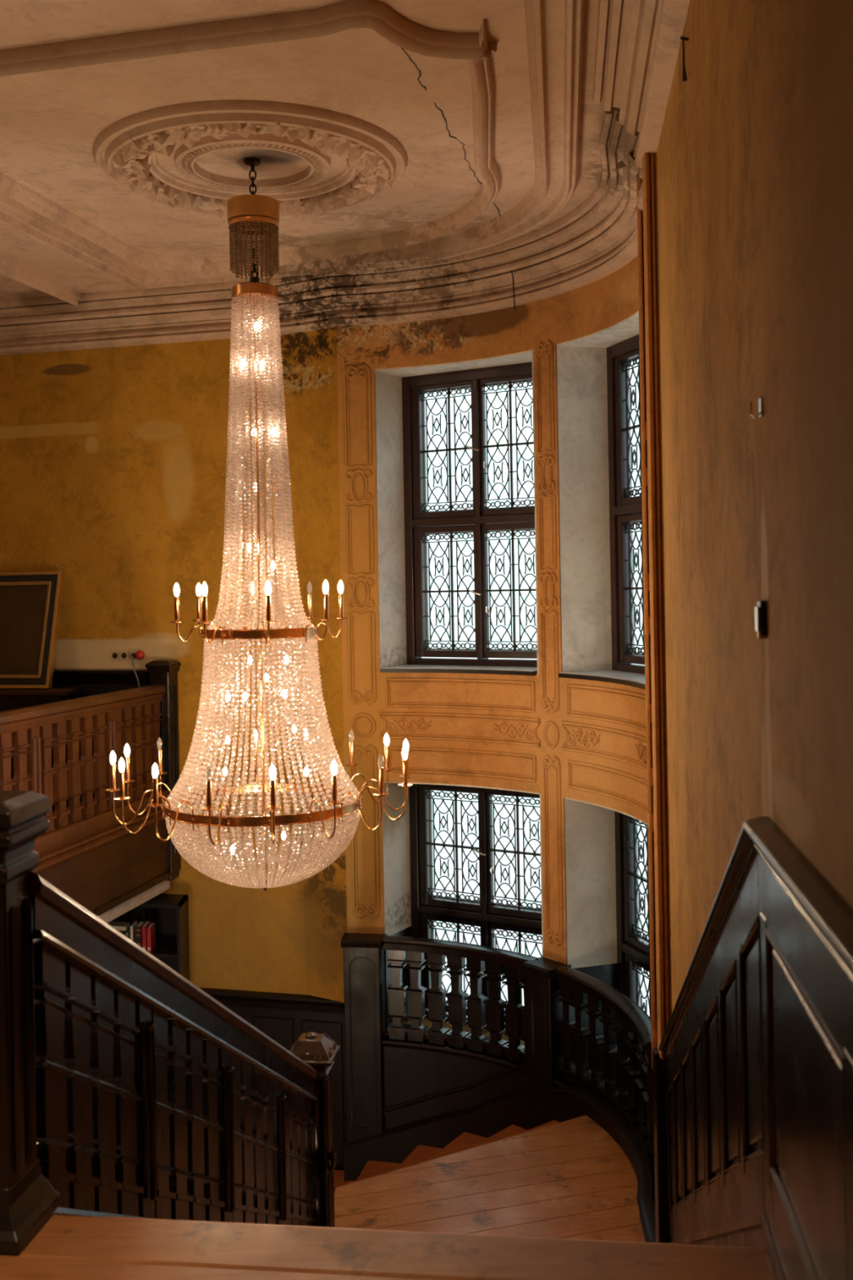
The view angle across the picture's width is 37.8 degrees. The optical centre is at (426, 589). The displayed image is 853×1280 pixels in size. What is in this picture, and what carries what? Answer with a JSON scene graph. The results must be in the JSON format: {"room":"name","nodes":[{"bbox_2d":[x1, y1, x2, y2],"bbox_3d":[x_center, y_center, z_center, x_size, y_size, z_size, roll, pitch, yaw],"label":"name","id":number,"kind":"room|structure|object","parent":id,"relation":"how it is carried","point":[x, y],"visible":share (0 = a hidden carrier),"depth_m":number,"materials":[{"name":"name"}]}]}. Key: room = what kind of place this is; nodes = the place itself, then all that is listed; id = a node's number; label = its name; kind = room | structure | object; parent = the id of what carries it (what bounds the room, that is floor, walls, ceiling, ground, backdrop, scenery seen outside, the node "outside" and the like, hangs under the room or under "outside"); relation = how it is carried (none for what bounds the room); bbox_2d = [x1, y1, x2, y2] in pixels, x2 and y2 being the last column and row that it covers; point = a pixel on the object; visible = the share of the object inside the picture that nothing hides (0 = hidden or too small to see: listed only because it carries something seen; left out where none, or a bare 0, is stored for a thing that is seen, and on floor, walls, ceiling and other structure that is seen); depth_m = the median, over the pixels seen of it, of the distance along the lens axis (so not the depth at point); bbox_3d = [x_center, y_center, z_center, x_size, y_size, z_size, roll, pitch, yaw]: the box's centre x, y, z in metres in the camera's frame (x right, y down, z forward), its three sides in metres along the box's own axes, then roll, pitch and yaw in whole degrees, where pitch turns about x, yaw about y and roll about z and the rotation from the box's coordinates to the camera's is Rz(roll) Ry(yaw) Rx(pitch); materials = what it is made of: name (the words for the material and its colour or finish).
{"room":"mansion stairwell","nodes":[
{"label":"mansion stairwell","id":0,"kind":"room"},
{"bbox_2d":[0,333,306,995],"bbox_3d":[-3.774,1.541,10.824,6.688,8.050,0.290,-1,0,15],"label":"wall","id":1,"kind":"structure","parent":0,"point":[113,460],"depth_m":10.27,"materials":[{"name":"paint"}]},
{"bbox_2d":[51,668,150,760],"bbox_3d":[-4.495,1.186,10.824,4.740,0.985,0.070,-1,0,15],"label":"wainscot","id":2,"kind":"structure","parent":1,"relation":"attached to","point":[91,682],"depth_m":10.36,"materials":[{"name":"black paint"}]},
{"bbox_2d":[111,648,138,660],"bbox_3d":[-2.494,0.540,10.320,0.248,0.088,0.033,-1,0,15],"label":"wall socket","id":3,"kind":"object","parent":1,"relation":"attached to","point":[114,654],"visible":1,"depth_m":10.31,"materials":[{"name":"beige plastic"}]},
{"bbox_2d":[135,650,144,659],"bbox_3d":[-2.369,0.541,10.271,0.076,0.076,0.060,-1,0,15],"label":"plug","id":4,"kind":"object","parent":3,"relation":"attached to","point":[140,655],"visible":1,"depth_m":10.25,"materials":[{"name":"plastic"}]},
{"bbox_2d":[130,653,140,687],"bbox_3d":[-2.383,1.075,10.246,0.097,1.094,0.074,-1,0,0],"label":"power cable","id":5,"kind":"object","parent":4,"relation":"hanging from","point":[132,655],"visible":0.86,"depth_m":10.22,"materials":[{"name":"grey plastic"}]},
{"bbox_2d":[200,987,346,1170],"bbox_3d":[-1.247,4.385,9.991,1.357,2.275,0.075,-1,0,15],"label":"wainscot","id":6,"kind":"structure","parent":1,"relation":"attached to","point":[283,1018],"depth_m":9.93,"materials":[{"name":"brown wood"}]},
{"bbox_2d":[0,0,689,355],"bbox_3d":[-2.839,-2.215,4.768,8.400,0.611,13.536,-1,0,0],"label":"ceiling","id":7,"kind":"structure","parent":0,"point":[525,129],"depth_m":6.90,"materials":[{"name":"paint"}]},
{"bbox_2d":[93,99,406,219],"bbox_3d":[-0.986,-2.380,7.060,1.749,0.176,1.749,-1,0,9],"label":"ceiling rose","id":8,"kind":"object","parent":7,"relation":"attached to","point":[126,152],"visible":0.93,"depth_m":6.74,"materials":[{"name":"paint"}]},
{"bbox_2d":[124,167,133,173],"bbox_3d":[-1.642,-2.361,6.971,0.111,0.058,0.106,-1,0,-8],"label":"flower","id":9,"kind":"object","parent":8,"relation":"on","point":[128,170],"depth_m":6.96,"materials":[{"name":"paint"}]},
{"bbox_2d":[127,158,136,165],"bbox_3d":[-1.616,-2.362,6.855,0.111,0.058,0.106,-1,0,-18],"label":"flower","id":10,"kind":"object","parent":8,"relation":"on","point":[132,162],"depth_m":6.84,"materials":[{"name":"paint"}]},
{"bbox_2d":[134,151,147,159],"bbox_3d":[-1.569,-2.362,6.746,0.111,0.058,0.106,-1,0,-28],"label":"flower","id":11,"kind":"object","parent":8,"relation":"on","point":[141,155],"depth_m":6.74,"materials":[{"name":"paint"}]},
{"bbox_2d":[139,145,149,152],"bbox_3d":[-1.504,-2.364,6.647,0.111,0.058,0.106,-1,0,-39],"label":"flower","id":12,"kind":"object","parent":8,"relation":"on","point":[145,148],"depth_m":6.62,"materials":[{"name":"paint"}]},
{"bbox_2d":[140,136,150,146],"bbox_3d":[-1.508,-2.363,6.561,0.111,0.058,0.106,-1,0,-44],"label":"flower","id":13,"kind":"object","parent":8,"relation":"on","point":[144,142],"depth_m":6.53,"materials":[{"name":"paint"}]},
{"bbox_2d":[141,175,155,186],"bbox_3d":[-1.632,-2.361,7.207,0.111,0.058,0.106,-1,0,13],"label":"flower","id":14,"kind":"object","parent":8,"relation":"on","point":[150,181],"depth_m":7.20,"materials":[{"name":"paint"}]},
{"bbox_2d":[146,131,159,139],"bbox_3d":[-1.410,-2.365,6.475,0.106,0.058,0.111,-1,0,36],"label":"flower","id":15,"kind":"object","parent":8,"relation":"on","point":[149,135],"depth_m":6.44,"materials":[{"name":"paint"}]},
{"bbox_2d":[157,182,165,191],"bbox_3d":[-1.595,-2.362,7.321,0.111,0.058,0.106,-1,0,23],"label":"flower","id":16,"kind":"object","parent":8,"relation":"on","point":[161,185],"depth_m":7.31,"materials":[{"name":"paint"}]},
{"bbox_2d":[164,128,182,133],"bbox_3d":[-1.299,-2.367,6.409,0.106,0.058,0.111,-1,0,26],"label":"flower","id":17,"kind":"object","parent":8,"relation":"on","point":[166,131],"depth_m":6.38,"materials":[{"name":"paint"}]},
{"bbox_2d":[176,192,189,199],"bbox_3d":[-1.465,-2.364,7.518,0.111,0.058,0.106,-1,0,44],"label":"flower","id":18,"kind":"object","parent":8,"relation":"on","point":[183,196],"depth_m":7.46,"materials":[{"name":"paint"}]},
{"bbox_2d":[185,124,206,132],"bbox_3d":[-1.178,-2.369,6.363,0.106,0.058,0.111,-1,0,15],"label":"flower","id":19,"kind":"object","parent":8,"relation":"on","point":[188,128],"depth_m":6.36,"materials":[{"name":"paint"}]},
{"bbox_2d":[200,196,208,206],"bbox_3d":[-1.375,-2.366,7.596,0.106,0.058,0.111,-1,0,-36],"label":"flower","id":20,"kind":"object","parent":8,"relation":"on","point":[204,201],"depth_m":7.56,"materials":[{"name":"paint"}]},
{"bbox_2d":[204,196,211,204],"bbox_3d":[-1.349,-2.379,7.593,0.080,0.063,0.084,21,2,23],"label":"flower","id":21,"kind":"object","parent":8,"relation":"on","point":[207,200],"depth_m":7.57,"materials":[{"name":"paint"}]},
{"bbox_2d":[204,125,221,135],"bbox_3d":[-1.104,-2.370,6.408,0.106,0.058,0.111,-1,0,10],"label":"flower","id":22,"kind":"object","parent":8,"relation":"on","point":[207,131],"depth_m":6.40,"materials":[{"name":"paint"}]},
{"bbox_2d":[214,198,225,208],"bbox_3d":[-1.273,-2.368,7.657,0.106,0.058,0.111,-1,0,-26],"label":"flower","id":23,"kind":"object","parent":8,"relation":"on","point":[220,203],"depth_m":7.62,"materials":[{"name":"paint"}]},
{"bbox_2d":[217,128,230,136],"bbox_3d":[-1.034,-2.379,6.425,0.104,0.078,0.100,-18,7,33],"label":"flower","id":24,"kind":"object","parent":8,"relation":"on","point":[223,132],"depth_m":6.41,"materials":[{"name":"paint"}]},
{"bbox_2d":[244,123,252,129],"bbox_3d":[-0.921,-2.374,6.340,0.106,0.058,0.111,-1,0,-5],"label":"flower","id":25,"kind":"object","parent":8,"relation":"on","point":[246,126],"depth_m":6.33,"materials":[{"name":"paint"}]},
{"bbox_2d":[250,129,267,134],"bbox_3d":[-0.867,-2.375,6.408,0.106,0.058,0.111,-1,0,-10],"label":"flower","id":26,"kind":"object","parent":8,"relation":"on","point":[254,131],"depth_m":6.40,"materials":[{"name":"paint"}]},
{"bbox_2d":[253,123,266,131],"bbox_3d":[-0.841,-2.379,6.350,0.102,0.080,0.106,-11,20,-42],"label":"flower","id":27,"kind":"object","parent":8,"relation":"on","point":[257,126],"depth_m":6.33,"materials":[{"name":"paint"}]},
{"bbox_2d":[288,126,299,130],"bbox_3d":[-0.672,-2.378,6.409,0.106,0.058,0.111,-1,0,-26],"label":"flower","id":28,"kind":"object","parent":8,"relation":"on","point":[290,128],"depth_m":6.38,"materials":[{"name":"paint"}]},
{"bbox_2d":[296,200,305,212],"bbox_3d":[-0.781,-2.380,7.719,0.100,0.078,0.104,5,-3,-30],"label":"flower","id":29,"kind":"object","parent":8,"relation":"on","point":[300,207],"depth_m":7.68,"materials":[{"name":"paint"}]},
{"bbox_2d":[303,197,312,205],"bbox_3d":[-0.698,-2.378,7.657,0.106,0.058,0.111,-1,0,26],"label":"flower","id":30,"kind":"object","parent":8,"relation":"on","point":[307,201],"depth_m":7.62,"materials":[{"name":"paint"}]},
{"bbox_2d":[311,129,320,136],"bbox_3d":[-0.595,-2.385,6.422,0.108,0.081,0.103,-12,-22,10],"label":"flower","id":31,"kind":"object","parent":8,"relation":"on","point":[314,132],"depth_m":6.42,"materials":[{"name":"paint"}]},
{"bbox_2d":[312,131,325,137],"bbox_3d":[-0.561,-2.380,6.475,0.106,0.058,0.111,-1,0,-36],"label":"flower","id":32,"kind":"object","parent":8,"relation":"on","point":[315,134],"depth_m":6.47,"materials":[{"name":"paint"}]},
{"bbox_2d":[314,137,325,142],"bbox_3d":[-0.549,-2.380,6.561,0.106,0.058,0.111,-1,0,-41],"label":"flower","id":33,"kind":"object","parent":8,"relation":"on","point":[316,139],"depth_m":6.54,"materials":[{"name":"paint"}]},
{"bbox_2d":[320,193,330,204],"bbox_3d":[-0.596,-2.379,7.596,0.106,0.058,0.111,-1,0,36],"label":"flower","id":34,"kind":"object","parent":8,"relation":"on","point":[325,197],"depth_m":7.55,"materials":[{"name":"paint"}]},
{"bbox_2d":[333,188,346,199],"bbox_3d":[-0.506,-2.381,7.518,0.111,0.058,0.106,-1,0,-44],"label":"flower","id":35,"kind":"object","parent":8,"relation":"on","point":[337,193],"depth_m":7.49,"materials":[{"name":"paint"}]},
{"bbox_2d":[333,134,346,143],"bbox_3d":[-0.463,-2.382,6.561,0.111,0.058,0.106,-1,0,44],"label":"flower","id":36,"kind":"object","parent":8,"relation":"on","point":[337,139],"depth_m":6.53,"materials":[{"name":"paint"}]},
{"bbox_2d":[349,140,364,148],"bbox_3d":[-0.382,-2.383,6.662,0.111,0.058,0.106,-1,0,33],"label":"flower","id":37,"kind":"object","parent":8,"relation":"on","point":[357,144],"depth_m":6.63,"materials":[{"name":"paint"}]},
{"bbox_2d":[352,177,367,189],"bbox_3d":[-0.376,-2.383,7.321,0.111,0.058,0.106,-1,0,-23],"label":"flower","id":38,"kind":"object","parent":8,"relation":"on","point":[357,184],"depth_m":7.30,"materials":[{"name":"paint"}]},
{"bbox_2d":[356,155,367,161],"bbox_3d":[-0.355,-2.384,6.855,0.111,0.058,0.106,-1,0,18],"label":"flower","id":39,"kind":"object","parent":8,"relation":"on","point":[362,158],"depth_m":6.85,"materials":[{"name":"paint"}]},
{"bbox_2d":[359,161,367,168],"bbox_3d":[-0.355,-2.390,6.947,0.106,0.080,0.102,-22,34,-34],"label":"flower","id":40,"kind":"object","parent":8,"relation":"on","point":[362,165],"depth_m":6.92,"materials":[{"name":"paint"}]},
{"bbox_2d":[358,172,373,182],"bbox_3d":[-0.339,-2.384,7.207,0.111,0.058,0.106,-1,0,-13],"label":"flower","id":41,"kind":"object","parent":8,"relation":"on","point":[362,179],"depth_m":7.18,"materials":[{"name":"paint"}]},
{"bbox_2d":[361,146,375,156],"bbox_3d":[-0.321,-2.384,6.776,0.111,0.058,0.106,-1,0,23],"label":"flower","id":42,"kind":"object","parent":8,"relation":"on","point":[366,152],"depth_m":6.74,"materials":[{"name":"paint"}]},
{"bbox_2d":[370,171,380,177],"bbox_3d":[-0.300,-2.388,7.087,0.104,0.081,0.109,-4,-20,-4],"label":"flower","id":43,"kind":"object","parent":8,"relation":"on","point":[373,174],"depth_m":7.08,"materials":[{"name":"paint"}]},
{"bbox_2d":[373,164,386,172],"bbox_3d":[-0.264,-2.385,7.028,0.111,0.058,0.106,-1,0,3],"label":"flower","id":44,"kind":"object","parent":8,"relation":"on","point":[378,168],"depth_m":7.01,"materials":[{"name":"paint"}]},
{"bbox_2d":[377,156,384,164],"bbox_3d":[-0.281,-2.385,6.899,0.111,0.058,0.106,-1,0,13],"label":"flower","id":45,"kind":"object","parent":8,"relation":"on","point":[380,160],"depth_m":6.87,"materials":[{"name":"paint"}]},
{"bbox_2d":[106,156,413,890],"bbox_3d":[-0.951,-0.363,7.050,1.710,4.140,1.710,-1,0,0],"label":"chandelier","id":46,"kind":"object","parent":7,"relation":"hanging from","point":[256,212],"visible":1,"depth_m":6.90,"materials":[{"name":"glass"}]},
{"bbox_2d":[207,293,312,629],"bbox_3d":[-0.954,-0.707,7.044,0.602,1.892,0.615,-1,0,0],"label":"curtain","id":47,"kind":"object","parent":46,"relation":"hanging from","point":[260,345],"depth_m":6.94,"materials":[{"name":"clear glass"}]},
{"bbox_2d":[164,635,359,816],"bbox_3d":[-0.932,0.727,7.052,1.091,0.934,1.093,-1,0,0],"label":"curtain","id":48,"kind":"object","parent":46,"relation":"hanging from","point":[184,789],"depth_m":6.78,"materials":[{"name":"clear glass"}]},
{"bbox_2d":[0,790,774,1279],"bbox_3d":[-3.005,2.048,4.740,7.720,0.790,13.480,-1,0,0],"label":"floor","id":49,"kind":"structure","parent":0,"point":[65,1247],"depth_m":2.99,"materials":[{"name":"red wood"}]},
{"bbox_2d":[0,686,79,791],"bbox_3d":[-3.744,1.246,10.380,1.887,0.840,0.397,-1,0,15],"label":"sideboard","id":50,"kind":"object","parent":49,"relation":"on","point":[10,699],"visible":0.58,"depth_m":10.07,"materials":[{"name":"brown wood"}]},
{"bbox_2d":[0,570,64,689],"bbox_3d":[-3.459,0.338,10.338,0.860,0.969,0.282,-1,0,15],"label":"picture frame","id":51,"kind":"object","parent":50,"relation":"on","point":[30,602],"visible":1,"depth_m":10.29,"materials":[{"name":"black paint"}]},
{"bbox_2d":[0,658,181,923],"bbox_3d":[-3.034,1.516,6.710,0.420,1.865,7.330,-1,0,13],"label":"gallery balustrade","id":52,"kind":"object","parent":49,"relation":"on","point":[85,852],"visible":0.81,"depth_m":9.02,"materials":[{"name":"brown wood"}]},
{"bbox_2d":[294,177,657,1072],"bbox_3d":[0.937,1.484,8.224,1.747,8.000,5.027,-1,0,-29],"label":"wall","id":53,"kind":"structure","parent":0,"point":[584,746],"depth_m":9.29,"materials":[{"name":"paint"}]},
{"bbox_2d":[380,361,537,675],"bbox_3d":[0.322,-0.548,9.530,1.481,2.355,0.548,-1,0,30],"label":"window","id":54,"kind":"structure","parent":53,"relation":"in","point":[420,522],"depth_m":9.74,"materials":[{"name":"brown wood"}]},
{"bbox_2d":[381,783,542,1063],"bbox_3d":[0.353,2.465,9.493,1.476,1.968,0.634,-1,0,30],"label":"window","id":55,"kind":"structure","parent":53,"relation":"in","point":[427,908],"depth_m":9.55,"materials":[{"name":"brown wood"}]},
{"bbox_2d":[340,933,655,1242],"bbox_3d":[0.753,4.072,8.084,1.172,2.830,4.181,-1,0,-27],"label":"wainscot","id":56,"kind":"structure","parent":53,"relation":"attached to","point":[402,1095],"depth_m":9.37,"materials":[{"name":"brown wood"}]},
{"bbox_2d":[558,334,645,689],"bbox_3d":[1.372,-0.567,8.232,0.548,2.355,1.481,-1,0,-18],"label":"window","id":57,"kind":"structure","parent":53,"relation":"in","point":[625,510],"depth_m":8.79,"materials":[{"name":"brown wood"}]},
{"bbox_2d":[555,811,654,1167],"bbox_3d":[1.371,2.448,8.124,0.719,1.968,1.648,-1,0,-18],"label":"window","id":58,"kind":"structure","parent":53,"relation":"in","point":[633,947],"depth_m":8.50,"materials":[{"name":"brown wood"}]},
{"bbox_2d":[642,0,852,1059],"bbox_3d":[0.905,1.459,1.998,0.409,8.050,8.078,-1,0,6],"label":"wall","id":59,"kind":"structure","parent":0,"point":[748,184],"depth_m":3.21,"materials":[{"name":"paint"}]},
{"bbox_2d":[101,1115,752,1248],"bbox_3d":[0.047,3.181,6.374,2.496,3.092,6.791,-1,0,0],"label":"staircase","id":60,"kind":"structure","parent":59,"relation":"attached to","point":[570,1180],"depth_m":7.35,"materials":[{"name":"brown wood"}]},
{"bbox_2d":[0,791,340,1254],"bbox_3d":[-0.841,2.340,4.800,0.262,3.650,3.573,-1,0,8],"label":"balustrade","id":61,"kind":"object","parent":60,"relation":"on","point":[127,1089],"visible":0.96,"depth_m":3.83,"materials":[{"name":"brown wood"}]},
{"bbox_2d":[680,35,688,81],"bbox_3d":[0.927,-1.896,4.442,0.037,0.162,0.025,-1,0,-6],"label":"nail","id":62,"kind":"object","parent":59,"relation":"attached to","point":[684,72],"visible":0.92,"depth_m":4.44,"materials":[{"name":"black paint"}]},
{"bbox_2d":[652,816,852,1279],"bbox_3d":[0.950,2.364,3.626,0.198,3.640,4.911,-1,0,6],"label":"wainscot","id":63,"kind":"structure","parent":59,"relation":"attached to","point":[753,1086],"depth_m":2.92,"materials":[{"name":"brown wood"}]},
{"bbox_2d":[750,397,763,418],"bbox_3d":[0.795,-0.432,2.977,0.022,0.053,0.049,-1,0,44],"label":"wall hook","id":64,"kind":"object","parent":59,"relation":"attached to","point":[760,414],"visible":1,"depth_m":2.97,"materials":[{"name":"metal"}]},
{"bbox_2d":[755,600,767,639],"bbox_3d":[0.804,0.072,2.992,0.022,0.092,0.057,-1,0,6],"label":"wall switch plate","id":65,"kind":"object","parent":59,"relation":"attached to","point":[761,611],"visible":1,"depth_m":2.97,"materials":[{"name":"black paint"}]},
{"bbox_3d":[-2.703,5.598,5.000,8.400,0.100,14.000,-1,0,0],"label":"floor","id":66,"kind":"structure","parent":0,"visible":0},
{"bbox_2d":[108,893,189,980],"bbox_3d":[-2.680,4.032,10.231,1.635,3.030,0.329,-1,0,15],"label":"bookcase","id":67,"kind":"object","parent":66,"relation":"on","point":[169,913],"visible":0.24,"depth_m":10.17,"materials":[{"name":"black paint"}]},
{"bbox_2d":[120,928,128,935],"bbox_3d":[-2.456,2.833,10.092,0.033,0.150,0.178,-1,0,0],"label":"book","id":68,"kind":"object","parent":67,"relation":"on","point":[122,932],"visible":0.18,"depth_m":10.05,"materials":[{"name":"grey paper"}]},
{"bbox_2d":[124,928,130,939],"bbox_3d":[-2.406,2.832,10.079,0.027,0.150,0.176,-1,0,0],"label":"book","id":69,"kind":"object","parent":67,"relation":"on","point":[127,932],"visible":0.34,"depth_m":10.02,"materials":[{"name":"paper"}]},
{"bbox_2d":[129,920,137,942],"bbox_3d":[-2.366,2.804,10.069,0.023,0.205,0.176,-1,0,0],"label":"book","id":70,"kind":"object","parent":67,"relation":"on","point":[132,927],"visible":0.55,"depth_m":10.01,"materials":[{"name":"grey paper"}]},
{"bbox_2d":[135,920,145,947],"bbox_3d":[-2.311,2.803,10.054,0.043,0.205,0.182,-1,0,0],"label":"book","id":71,"kind":"object","parent":67,"relation":"on","point":[139,926],"visible":0.61,"depth_m":9.97,"materials":[{"name":"brown paper"}]},
{"bbox_2d":[142,920,150,951],"bbox_3d":[-2.261,2.800,10.041,0.033,0.210,0.178,-1,0,0],"label":"book","id":72,"kind":"object","parent":67,"relation":"on","point":[145,925],"visible":0.56,"depth_m":9.96,"materials":[{"name":"red paper"}]},
{"bbox_2d":[146,922,155,952],"bbox_3d":[-2.219,2.804,10.030,0.031,0.200,0.178,-1,0,0],"label":"book","id":73,"kind":"object","parent":67,"relation":"on","point":[151,928],"visible":0.86,"depth_m":9.97,"materials":[{"name":"red paper"}]},
{"bbox_3d":[-2.551,2.827,10.117,0.037,0.165,0.179,-1,0,0],"label":"book","id":74,"kind":"object","parent":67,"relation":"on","visible":0},
{"bbox_2d":[108,921,130,930],"bbox_3d":[-2.498,2.728,10.090,0.210,0.032,0.131,-1,0,15],"label":"book","id":75,"kind":"object","parent":74,"relation":"on","point":[118,926],"visible":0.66,"depth_m":10.05,"materials":[{"name":"paper"}]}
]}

